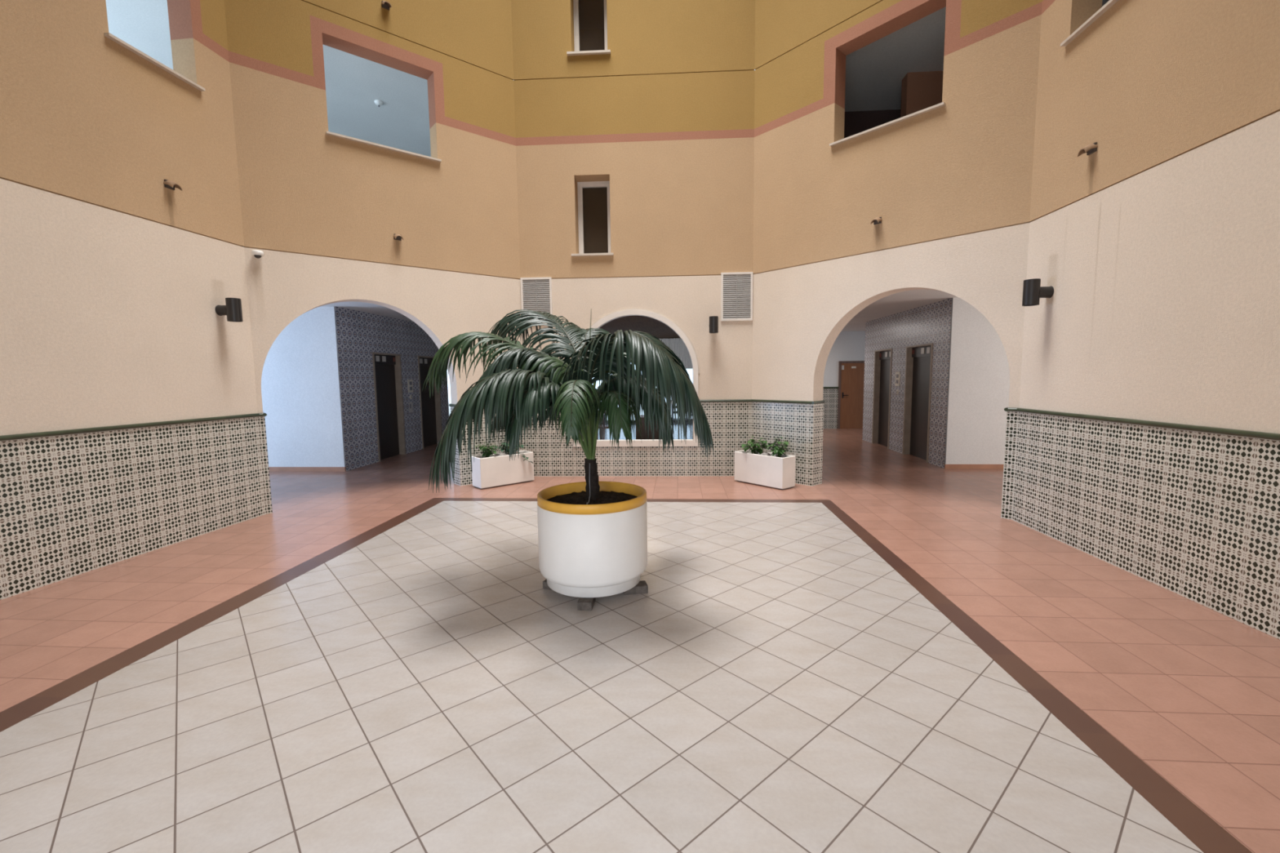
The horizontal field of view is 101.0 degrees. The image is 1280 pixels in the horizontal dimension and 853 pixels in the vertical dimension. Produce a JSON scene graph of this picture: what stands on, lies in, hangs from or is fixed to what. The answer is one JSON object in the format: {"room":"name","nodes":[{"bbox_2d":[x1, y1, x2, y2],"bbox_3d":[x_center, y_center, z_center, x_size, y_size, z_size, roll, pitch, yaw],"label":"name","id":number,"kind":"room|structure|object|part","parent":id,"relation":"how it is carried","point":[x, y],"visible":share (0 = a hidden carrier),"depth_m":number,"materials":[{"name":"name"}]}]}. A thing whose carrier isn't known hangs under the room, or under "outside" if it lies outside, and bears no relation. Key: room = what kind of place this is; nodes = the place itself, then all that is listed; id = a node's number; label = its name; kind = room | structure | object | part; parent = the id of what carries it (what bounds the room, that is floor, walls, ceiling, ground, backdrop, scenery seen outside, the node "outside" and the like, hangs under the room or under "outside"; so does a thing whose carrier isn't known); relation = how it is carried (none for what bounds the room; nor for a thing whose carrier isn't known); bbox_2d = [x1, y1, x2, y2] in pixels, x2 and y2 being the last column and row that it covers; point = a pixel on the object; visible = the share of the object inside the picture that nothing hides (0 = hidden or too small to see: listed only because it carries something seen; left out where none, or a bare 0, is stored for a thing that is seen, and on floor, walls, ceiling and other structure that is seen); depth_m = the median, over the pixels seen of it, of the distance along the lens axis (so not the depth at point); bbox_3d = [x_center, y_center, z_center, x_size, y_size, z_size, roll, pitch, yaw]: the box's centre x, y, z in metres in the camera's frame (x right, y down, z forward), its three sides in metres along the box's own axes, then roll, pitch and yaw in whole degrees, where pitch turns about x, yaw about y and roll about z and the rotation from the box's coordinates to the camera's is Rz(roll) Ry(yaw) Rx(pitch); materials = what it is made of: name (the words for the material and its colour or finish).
{"room":"courtyard atrium","nodes":[
{"label":"courtyard atrium","id":0,"kind":"room"},
{"bbox_2d":[0,0,266,599],"bbox_3d":[-4.718,-4.786,3.851,0.305,12.000,3.495,0,6,6],"label":"wall","id":1,"kind":"structure","parent":0,"point":[130,425],"depth_m":4.53,"materials":[{"name":"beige paint"}]},
{"bbox_3d":[-4.601,-3.368,4.922,0.305,0.024,0.885,0,6,6],"label":"window sill","id":2,"kind":"part","parent":1,"relation":"part of","materials":[{"name":"stone"}]},
{"bbox_2d":[163,179,182,191],"bbox_3d":[-4.442,-2.298,5.011,0.100,0.090,0.100,0,6,6],"label":"spout","id":3,"kind":"object","parent":1,"relation":"attached to","point":[171,184],"visible":1,"depth_m":4.99,"materials":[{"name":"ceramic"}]},
{"bbox_2d":[164,179,174,190],"bbox_3d":[-4.471,-2.298,5.015,0.020,0.070,0.084,0,6,6],"label":"outlet","id":4,"kind":"object","parent":3,"relation":"attached to","point":[166,181],"depth_m":4.98,"materials":[{"name":"beige plastic"}]},
{"bbox_2d":[214,297,243,321],"bbox_3d":[-4.306,-1.223,5.541,0.234,0.236,0.132,0,6,6],"label":"wall lamp","id":5,"kind":"object","parent":1,"relation":"attached to","point":[233,308],"visible":1,"depth_m":5.50,"materials":[{"name":"black metal"}]},
{"bbox_2d":[105,0,431,156],"bbox_3d":[-6.144,-5.398,8.829,8.530,0.300,14.700,0,6,4],"label":"ceiling","id":6,"kind":"structure","parent":0,"point":[353,83],"depth_m":8.07,"materials":[{"name":"white paint"}]},
{"bbox_2d":[374,99,382,106],"bbox_3d":[-4.215,-5.202,8.519,0.130,0.077,0.130,0,6,4],"label":"smoke detector","id":7,"kind":"object","parent":6,"relation":"attached to","point":[377,102],"visible":1,"depth_m":8.48,"materials":[{"name":"white plastic"}]},
{"bbox_2d":[261,306,345,466],"bbox_3d":[-7.683,-0.601,9.067,5.380,2.740,0.170,0,6,4],"label":"wall","id":8,"kind":"structure","parent":0,"point":[301,394],"depth_m":8.85,"materials":[{"name":"white paint"}]},
{"bbox_2d":[268,466,346,471],"bbox_3d":[-7.664,0.735,9.097,5.400,0.075,0.025,0,6,4],"label":"baseboard","id":9,"kind":"structure","parent":8,"relation":"attached to","point":[271,468],"depth_m":8.94,"materials":[{"name":"ceramic"}]},
{"bbox_2d":[224,0,525,514],"bbox_3d":[-3.206,-5.079,6.719,3.355,12.000,0.305,-5,7,-40],"label":"wall","id":10,"kind":"structure","parent":0,"point":[324,209],"depth_m":6.69,"materials":[{"name":"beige paint"}]},
{"bbox_2d":[251,249,263,258],"bbox_3d":[-4.267,-1.918,5.889,0.112,0.080,0.112,-5,7,-40],"label":"security camera","id":11,"kind":"object","parent":10,"relation":"attached to","point":[257,254],"visible":1,"depth_m":5.86,"materials":[{"name":"white plastic"}]},
{"bbox_3d":[-3.286,-3.543,6.785,1.350,0.024,0.305,-5,7,-40],"label":"window sill","id":12,"kind":"part","parent":10,"relation":"part of","materials":[{"name":"stone"}]},
{"bbox_2d":[381,0,391,9],"bbox_3d":[-3.153,-5.250,6.556,0.100,0.090,0.100,-5,7,-39],"label":"spout","id":13,"kind":"object","parent":10,"relation":"attached to","point":[385,4],"visible":1,"depth_m":6.57,"materials":[{"name":"metal"}]},
{"bbox_2d":[393,233,403,240],"bbox_3d":[-3.125,-2.455,6.821,0.100,0.090,0.100,-5,7,-40],"label":"spout","id":14,"kind":"object","parent":10,"relation":"attached to","point":[397,237],"visible":1,"depth_m":6.82,"materials":[{"name":"metal"}]},
{"bbox_2d":[335,306,448,471],"bbox_3d":[-5.837,-0.800,10.905,2.000,2.742,4.120,0,6,4],"label":"wall","id":15,"kind":"structure","parent":0,"point":[359,334],"depth_m":9.62,"materials":[{"name":"tile"}]},
{"bbox_2d":[372,351,406,462],"bbox_3d":[-4.948,-0.399,10.291,0.167,2.040,0.990,0,6,4],"label":"door","id":16,"kind":"structure","parent":15,"relation":"in","point":[387,367],"depth_m":10.45,"materials":[{"name":"black metal"}]},
{"bbox_2d":[375,355,379,361],"bbox_3d":[-4.976,-1.288,10.005,0.012,0.105,0.110,0,6,4],"label":"indicator light","id":17,"kind":"object","parent":16,"relation":"attached to","point":[377,357],"depth_m":9.99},
{"bbox_2d":[382,355,386,361],"bbox_3d":[-4.960,-1.309,10.224,0.012,0.105,0.110,0,6,4],"label":"indicator light","id":18,"kind":"object","parent":16,"relation":"attached to","point":[384,357],"depth_m":10.22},
{"bbox_3d":[-5.002,-1.295,10.208,0.070,0.180,0.900,0,6,4],"label":"indicator panel","id":19,"kind":"part","parent":16,"relation":"part of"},
{"bbox_3d":[-4.904,-0.383,10.740,0.050,0.200,0.006,0,6,4],"label":"touch plate","id":20,"kind":"part","parent":16,"relation":"part of","materials":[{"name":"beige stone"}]},
{"bbox_2d":[407,379,413,392],"bbox_3d":[-4.813,-0.852,11.069,0.020,0.270,0.190,0,6,4],"label":"panel","id":21,"kind":"object","parent":15,"relation":"attached to","point":[410,382],"visible":1,"depth_m":11.05,"materials":[{"name":"silver metal"}]},
{"bbox_2d":[408,401,413,413],"bbox_3d":[-4.814,-0.402,11.092,0.005,0.220,0.150,0,6,4],"label":"paper notice","id":22,"kind":"object","parent":15,"relation":"attached to","point":[411,404],"visible":1,"depth_m":11.09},
{"bbox_2d":[417,355,442,448],"bbox_3d":[-4.827,-0.564,11.989,0.167,2.040,0.990,0,6,4],"label":"door","id":23,"kind":"structure","parent":15,"relation":"in","point":[430,407],"depth_m":12.10,"materials":[{"name":"black metal"}]},
{"bbox_3d":[-4.881,-1.460,11.906,0.070,0.180,0.900,0,6,4],"label":"indicator panel","id":24,"kind":"part","parent":23,"relation":"part of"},
{"bbox_3d":[-4.783,-0.547,12.438,0.050,0.200,0.006,0,6,4],"label":"touch plate","id":25,"kind":"part","parent":23,"relation":"part of","materials":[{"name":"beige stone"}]},
{"bbox_2d":[448,403,692,420],"bbox_3d":[-2.227,-0.748,24.864,24.000,0.080,14.800,0,6,4],"label":"ground","id":26,"kind":"structure","parent":0,"point":[448,403],"depth_m":22.70,"materials":[{"name":"white"}]},
{"bbox_2d":[242,246,959,338],"bbox_3d":[-0.357,-2.235,9.126,20.000,0.390,15.500,0,6,4],"label":"ceiling","id":27,"kind":"structure","parent":0,"point":[902,301],"depth_m":9.84,"materials":[{"name":"white paint"}]},
{"bbox_2d":[657,337,692,368],"bbox_3d":[1.273,-2.291,16.509,1.705,0.970,0.092,0,6,4],"label":"curtain","id":28,"kind":"object","parent":27,"relation":"hanging from","point":[677,345],"visible":0.26,"depth_m":16.50,"materials":[{"name":"white fabric"}]},
{"bbox_2d":[511,0,755,476],"bbox_3d":[-0.098,-5.219,7.787,3.489,12.000,0.445,0,6,3],"label":"wall","id":29,"kind":"structure","parent":0,"point":[634,119],"depth_m":7.78,"materials":[{"name":"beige paint"}]},
{"bbox_2d":[520,276,552,324],"bbox_3d":[-1.566,-1.904,7.996,0.470,0.695,0.022,0,6,3],"label":"air vent","id":30,"kind":"object","parent":29,"relation":"in","point":[535,292],"visible":0.65,"depth_m":7.99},
{"bbox_3d":[-0.732,-5.401,7.733,0.630,0.030,0.305,0,6,3],"label":"window sill","id":31,"kind":"part","parent":29,"relation":"part of","materials":[{"name":"stone"}]},
{"bbox_3d":[-0.721,-6.001,7.874,0.465,1.082,0.048,0,6,3],"label":"window sash","id":32,"kind":"part","parent":29,"relation":"part of","materials":[{"name":"white wood"}]},
{"bbox_2d":[578,0,604,50],"bbox_3d":[-0.717,-6.009,7.947,0.525,1.142,0.020,0,6,3],"label":"window blind","id":33,"kind":"object","parent":29,"relation":"attached to","point":[591,12],"depth_m":7.93,"materials":[{"name":"brown fabric"}]},
{"bbox_3d":[-0.704,-2.579,8.004,0.630,0.030,0.305,0,6,3],"label":"window sill","id":34,"kind":"part","parent":29,"relation":"part of","materials":[{"name":"stone"}]},
{"bbox_3d":[-0.687,-3.178,8.145,0.465,1.079,0.048,0,6,3],"label":"window sash","id":35,"kind":"part","parent":29,"relation":"part of","materials":[{"name":"white wood"}]},
{"bbox_2d":[582,187,608,253],"bbox_3d":[-0.683,-3.185,8.219,0.525,1.139,0.020,0,6,3],"label":"window blind","id":36,"kind":"object","parent":29,"relation":"attached to","point":[594,199],"depth_m":8.21,"materials":[{"name":"brown fabric"}]},
{"bbox_2d":[709,315,718,333],"bbox_3d":[1.084,-1.498,7.788,0.132,0.236,0.234,0,6,3],"label":"wall lamp","id":37,"kind":"object","parent":29,"relation":"attached to","point":[713,320],"visible":1,"depth_m":7.68,"materials":[{"name":"black metal"}]},
{"bbox_2d":[720,271,752,320],"bbox_3d":[1.437,-1.929,7.834,0.465,0.705,0.022,0,6,3],"label":"air vent","id":38,"kind":"object","parent":29,"relation":"in","point":[736,287],"visible":1,"depth_m":7.83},
{"bbox_2d":[578,423,693,439],"bbox_3d":[-0.456,0.327,12.806,5.150,0.004,8.700,0,6,4],"label":"floor","id":39,"kind":"structure","parent":0,"point":[689,433],"depth_m":14.01,"materials":[{"name":"tile"}]},
{"bbox_2d":[599,413,608,439],"bbox_3d":[-0.821,-0.005,11.411,0.420,0.935,0.488,3,7,35],"label":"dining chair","id":40,"kind":"object","parent":39,"relation":"on","point":[603,427],"visible":0.22,"depth_m":11.17,"materials":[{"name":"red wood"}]},
{"bbox_3d":[-0.776,0.020,11.146,0.036,0.935,0.105,3,7,35],"label":"leg","id":41,"kind":"part","parent":40,"relation":"part of","materials":[{"name":"silver wood"}]},
{"bbox_3d":[-0.802,0.008,11.440,0.420,0.040,0.420,3,7,35],"label":"seat","id":42,"kind":"part","parent":40,"relation":"part of","materials":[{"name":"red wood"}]},
{"bbox_2d":[596,413,631,439],"bbox_3d":[-0.617,0.003,12.333,0.800,0.735,0.700,0,6,4],"label":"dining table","id":43,"kind":"object","parent":39,"relation":"on","point":[605,413],"visible":0.02,"depth_m":12.62,"materials":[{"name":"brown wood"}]},
{"bbox_2d":[635,414,671,439],"bbox_3d":[0.283,0.142,10.872,0.725,0.716,0.630,0,6,4],"label":"countertop","id":44,"kind":"structure","parent":39,"relation":"on","point":[643,436],"depth_m":10.58,"materials":[{"name":"brown wood"}]},
{"bbox_2d":[635,418,662,439],"bbox_3d":[0.283,0.140,10.871,0.695,0.660,0.600,0,6,4],"label":"door","id":45,"kind":"structure","parent":44,"relation":"on","point":[643,436],"depth_m":10.58,"materials":[{"name":"brown wood"}]},
{"bbox_2d":[671,401,693,439],"bbox_3d":[1.050,-0.193,13.132,0.420,0.935,0.488,-3,6,-19],"label":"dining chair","id":46,"kind":"object","parent":39,"relation":"on","point":[673,411],"visible":0.39,"depth_m":13.21,"materials":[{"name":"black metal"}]},
{"bbox_3d":[0.809,-0.202,13.252,0.036,0.935,0.105,-3,6,-19],"label":"leg","id":47,"kind":"part","parent":46,"relation":"part of","materials":[{"name":"silver metal"}]},
{"bbox_3d":[1.061,-0.174,13.102,0.420,0.040,0.420,-3,6,-19],"label":"seat","id":48,"kind":"part","parent":46,"relation":"part of","materials":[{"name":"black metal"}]},
{"bbox_3d":[1.168,-0.217,13.373,0.036,0.935,0.105,-3,6,-19],"label":"leg","id":49,"kind":"part","parent":46,"relation":"part of","materials":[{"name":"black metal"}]},
{"bbox_2d":[0,428,1279,852],"bbox_3d":[-1.445,0.830,7.738,24.000,0.001,21.000,0,6,4],"label":"floor","id":50,"kind":"structure","parent":0,"point":[872,657],"depth_m":2.66,"materials":[{"name":"white tile"}]},
{"bbox_2d":[471,450,534,488],"bbox_3d":[-1.987,0.620,7.690,0.846,0.440,0.288,-6,7,-42],"label":"trough","id":51,"kind":"object","parent":50,"relation":"on","point":[495,470],"visible":0.94,"depth_m":7.53,"materials":[{"name":"concrete"}]},
{"bbox_2d":[475,442,497,457],"bbox_3d":[-2.171,0.358,7.505,0.310,0.252,0.277,0,6,4],"label":"leafy plant","id":52,"kind":"object","parent":51,"relation":"on","point":[485,449],"visible":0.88,"depth_m":7.46,"materials":[{"name":"green plant"}]},
{"bbox_2d":[494,438,533,463],"bbox_3d":[-1.854,0.351,7.773,0.539,0.424,0.362,-2,6,-15],"label":"leafy plant","id":53,"kind":"object","parent":51,"relation":"on","point":[504,446],"visible":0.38,"depth_m":7.70,"materials":[{"name":"green plant"}]},
{"bbox_2d":[542,578,553,591],"bbox_3d":[-0.622,1.163,3.884,0.160,0.055,0.090,2,6,24],"label":"support block","id":54,"kind":"object","parent":50,"relation":"on","point":[545,586],"visible":0.23,"depth_m":3.87,"materials":[{"name":"grey concrete"}]},
{"bbox_2d":[577,597,595,610],"bbox_3d":[-0.363,1.188,3.591,0.095,0.055,0.170,0,6,4],"label":"support block","id":55,"kind":"object","parent":50,"relation":"on","point":[583,603],"visible":0.77,"depth_m":3.51,"materials":[{"name":"grey concrete"}]},
{"bbox_2d":[537,480,647,597],"bbox_3d":[-0.344,0.803,3.880,0.794,0.657,0.794,0,6,4],"label":"round planter","id":56,"kind":"object","parent":55,"relation":"on","point":[598,548],"visible":0.94,"depth_m":3.56,"materials":[{"name":"ceramic"}]},
{"bbox_2d":[422,308,714,504],"bbox_3d":[-0.529,-0.194,3.914,2.200,1.479,1.964,0,6,11],"label":"palm","id":57,"kind":"object","parent":56,"relation":"on","point":[541,380],"visible":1,"depth_m":3.35,"materials":[{"name":"green plant"}]},
{"bbox_2d":[623,580,648,595],"bbox_3d":[-0.036,1.164,3.807,0.170,0.055,0.100,-2,6,-10],"label":"support block","id":58,"kind":"object","parent":50,"relation":"on","point":[642,587],"visible":0.6,"depth_m":3.76,"materials":[{"name":"grey concrete"}]},
{"bbox_2d":[734,449,795,489],"bbox_3d":[1.749,0.598,7.455,0.288,0.440,0.846,-5,7,-39],"label":"trough","id":59,"kind":"object","parent":50,"relation":"on","point":[779,473],"visible":1,"depth_m":7.27,"materials":[{"name":"concrete"}]},
{"bbox_2d":[741,435,767,454],"bbox_3d":[1.647,0.290,7.555,0.389,0.290,0.350,0,6,4],"label":"leafy plant","id":60,"kind":"object","parent":59,"relation":"on","point":[754,445],"visible":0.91,"depth_m":7.50,"materials":[{"name":"green plant"}]},
{"bbox_2d":[760,452,770,456],"bbox_3d":[1.751,0.405,7.356,0.095,0.094,0.165,-5,7,-39],"label":"stone","id":61,"kind":"object","parent":59,"relation":"on","point":[763,453],"visible":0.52,"depth_m":7.32,"materials":[{"name":"white stone"}]},
{"bbox_2d":[764,436,791,457],"bbox_3d":[1.905,0.300,7.261,0.363,0.318,0.300,0,6,4],"label":"leafy plant","id":62,"kind":"object","parent":59,"relation":"on","point":[777,451],"visible":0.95,"depth_m":7.23,"materials":[{"name":"green plant"}]},
{"bbox_2d":[822,330,865,386],"bbox_3d":[6.223,-1.380,14.832,7.700,2.860,0.200,0,6,4],"label":"wall","id":63,"kind":"structure","parent":0,"point":[848,345],"depth_m":14.70,"materials":[{"name":"white paint"}]},
{"bbox_2d":[822,388,838,428],"bbox_3d":[3.976,-0.500,14.970,3.190,1.135,0.015,0,6,4],"label":"trim","id":64,"kind":"structure","parent":63,"relation":"attached to","point":[830,396],"depth_m":14.86,"materials":[{"name":"tile"}]},
{"bbox_2d":[822,386,838,388],"bbox_3d":[3.969,-1.084,14.904,3.190,0.040,0.035,0,6,4],"label":"trim","id":65,"kind":"structure","parent":63,"relation":"attached to","point":[823,387],"depth_m":14.79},
{"bbox_2d":[837,360,864,428],"bbox_3d":[6.079,-0.882,14.745,1.040,1.890,0.091,0,6,4],"label":"door","id":66,"kind":"structure","parent":63,"relation":"in","point":[851,373],"depth_m":14.77,"materials":[{"name":"brown wood"}]},
{"bbox_2d":[844,109,900,137],"bbox_3d":[4.486,-3.880,8.973,5.000,2.800,0.200,0,6,4],"label":"wall","id":67,"kind":"structure","parent":0,"point":[855,122],"depth_m":8.80,"materials":[{"name":"brown paint"}]},
{"bbox_2d":[751,0,1042,519],"bbox_3d":[2.820,-5.111,6.310,0.305,12.000,3.381,-5,7,-40],"label":"wall","id":68,"kind":"structure","parent":0,"point":[948,182],"depth_m":6.40,"materials":[{"name":"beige paint"}]},
{"bbox_2d":[870,217,881,224],"bbox_3d":[2.843,-2.479,6.345,0.100,0.090,0.100,-5,7,-40],"label":"spout","id":69,"kind":"object","parent":68,"relation":"attached to","point":[876,220],"visible":1,"depth_m":6.34,"materials":[{"name":"metal"}]},
{"bbox_3d":[2.965,-3.556,6.312,0.305,0.024,1.340,-5,7,-40],"label":"window sill","id":70,"kind":"part","parent":68,"relation":"part of","materials":[{"name":"stone"}]},
{"bbox_2d":[862,297,951,468],"bbox_3d":[6.034,-0.858,10.218,2.000,2.710,3.810,0,6,4],"label":"wall","id":71,"kind":"structure","parent":0,"point":[929,323],"depth_m":9.77,"materials":[{"name":"tile"}]},
{"bbox_2d":[871,348,892,448],"bbox_3d":[5.169,-0.598,11.121,0.167,2.040,0.930,0,6,4],"label":"door","id":72,"kind":"structure","parent":71,"relation":"in","point":[882,357],"depth_m":11.38,"materials":[{"name":"black metal"}]},
{"bbox_3d":[5.188,-0.579,11.541,0.050,0.200,0.006,0,6,4],"label":"touch plate","id":73,"kind":"part","parent":72,"relation":"part of","materials":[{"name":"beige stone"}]},
{"bbox_3d":[5.202,-1.494,11.031,0.070,0.180,0.840,0,6,4],"label":"indicator panel","id":74,"kind":"part","parent":72,"relation":"part of","materials":[{"name":"grey metal"}]},
{"bbox_2d":[895,372,900,386],"bbox_3d":[5.027,-0.929,10.298,0.020,0.270,0.190,0,6,4],"label":"panel","id":75,"kind":"object","parent":71,"relation":"attached to","point":[897,374],"visible":1,"depth_m":10.27,"materials":[{"name":"silver metal"}]},
{"bbox_2d":[902,342,933,462],"bbox_3d":[5.052,-0.439,9.482,0.167,2.040,1.030,0,6,4],"label":"door","id":76,"kind":"structure","parent":71,"relation":"in","point":[918,358],"depth_m":9.66,"materials":[{"name":"black metal"}]},
{"bbox_3d":[5.075,-0.425,9.953,0.050,0.200,0.006,0,6,4],"label":"touch plate","id":77,"kind":"part","parent":76,"relation":"part of","materials":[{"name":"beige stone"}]},
{"bbox_3d":[5.085,-1.335,9.393,0.070,0.180,0.940,0,6,4],"label":"indicator panel","id":78,"kind":"part","parent":76,"relation":"part of","materials":[{"name":"grey metal"}]},
{"bbox_2d":[920,347,924,354],"bbox_3d":[5.046,-1.350,9.415,0.012,0.105,0.110,0,6,4],"label":"indicator light","id":79,"kind":"object","parent":76,"relation":"attached to","point":[922,349],"depth_m":9.40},
{"bbox_2d":[926,346,930,353],"bbox_3d":[5.030,-1.328,9.196,0.012,0.105,0.110,0,6,4],"label":"indicator light","id":80,"kind":"object","parent":76,"relation":"attached to","point":[928,348],"depth_m":9.18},
{"bbox_2d":[900,70,943,117],"bbox_3d":[5.336,-3.779,7.814,2.840,2.800,0.200,0,6,4],"label":"pier","id":81,"kind":"object","parent":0,"point":[920,91],"visible":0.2,"depth_m":7.69,"materials":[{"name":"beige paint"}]},
{"bbox_2d":[944,297,1009,464],"bbox_3d":[7.266,-0.690,8.313,4.690,2.710,0.170,0,6,4],"label":"wall","id":82,"kind":"structure","parent":0,"point":[979,380],"depth_m":8.38,"materials":[{"name":"white paint"}]},
{"bbox_2d":[944,464,1004,468],"bbox_3d":[7.265,0.634,8.343,4.710,0.070,0.025,0,6,4],"label":"baseboard","id":83,"kind":"structure","parent":82,"relation":"attached to","point":[946,466],"depth_m":8.47,"materials":[{"name":"ceramic"}]},
{"bbox_2d":[844,0,1109,111],"bbox_3d":[5.667,-5.357,7.989,7.790,0.300,14.700,0,6,4],"label":"ceiling","id":84,"kind":"structure","parent":0,"point":[875,72],"depth_m":7.43,"materials":[{"name":"white paint"}]},
{"bbox_2d":[1011,0,1279,639],"bbox_3d":[3.790,-4.826,3.228,0.305,12.000,3.483,0,6,5],"label":"wall","id":85,"kind":"structure","parent":0,"point":[1148,434],"depth_m":3.78,"materials":[{"name":"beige paint"}]},
{"bbox_2d":[1022,278,1053,306],"bbox_3d":[3.736,-1.262,4.968,0.234,0.236,0.132,0,6,5],"label":"wall lamp","id":86,"kind":"object","parent":85,"relation":"attached to","point":[1033,291],"visible":1,"depth_m":4.92,"materials":[{"name":"black metal"}]},
{"bbox_2d":[1076,142,1097,157],"bbox_3d":[3.760,-2.329,4.427,0.100,0.090,0.100,0,6,5],"label":"spout","id":87,"kind":"object","parent":85,"relation":"attached to","point":[1090,148],"visible":1,"depth_m":4.40,"materials":[{"name":"metal"}]},
{"bbox_2d":[1086,142,1097,155],"bbox_3d":[3.790,-2.329,4.424,0.020,0.070,0.084,0,6,5],"label":"outlet","id":88,"kind":"object","parent":87,"relation":"attached to","point":[1094,146],"depth_m":4.39,"materials":[{"name":"beige plastic"}]},
{"bbox_3d":[3.892,-3.387,4.292,0.305,0.024,0.890,0,6,5],"label":"window sill","id":89,"kind":"part","parent":85,"relation":"part of","materials":[{"name":"stone"}]},
{"bbox_3d":[-0.446,-2.528,16.985,5.900,0.591,0.150,0,6,4],"label":"lintel","id":90,"kind":"object","parent":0,"visible":0},
{"bbox_2d":[604,408,692,423],"bbox_3d":[-0.604,-1.164,17.134,5.550,2.150,0.060,0,6,4],"label":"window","id":91,"kind":"structure","parent":90,"relation":"attached to","point":[606,422],"depth_m":17.08,"materials":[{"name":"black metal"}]}
]}

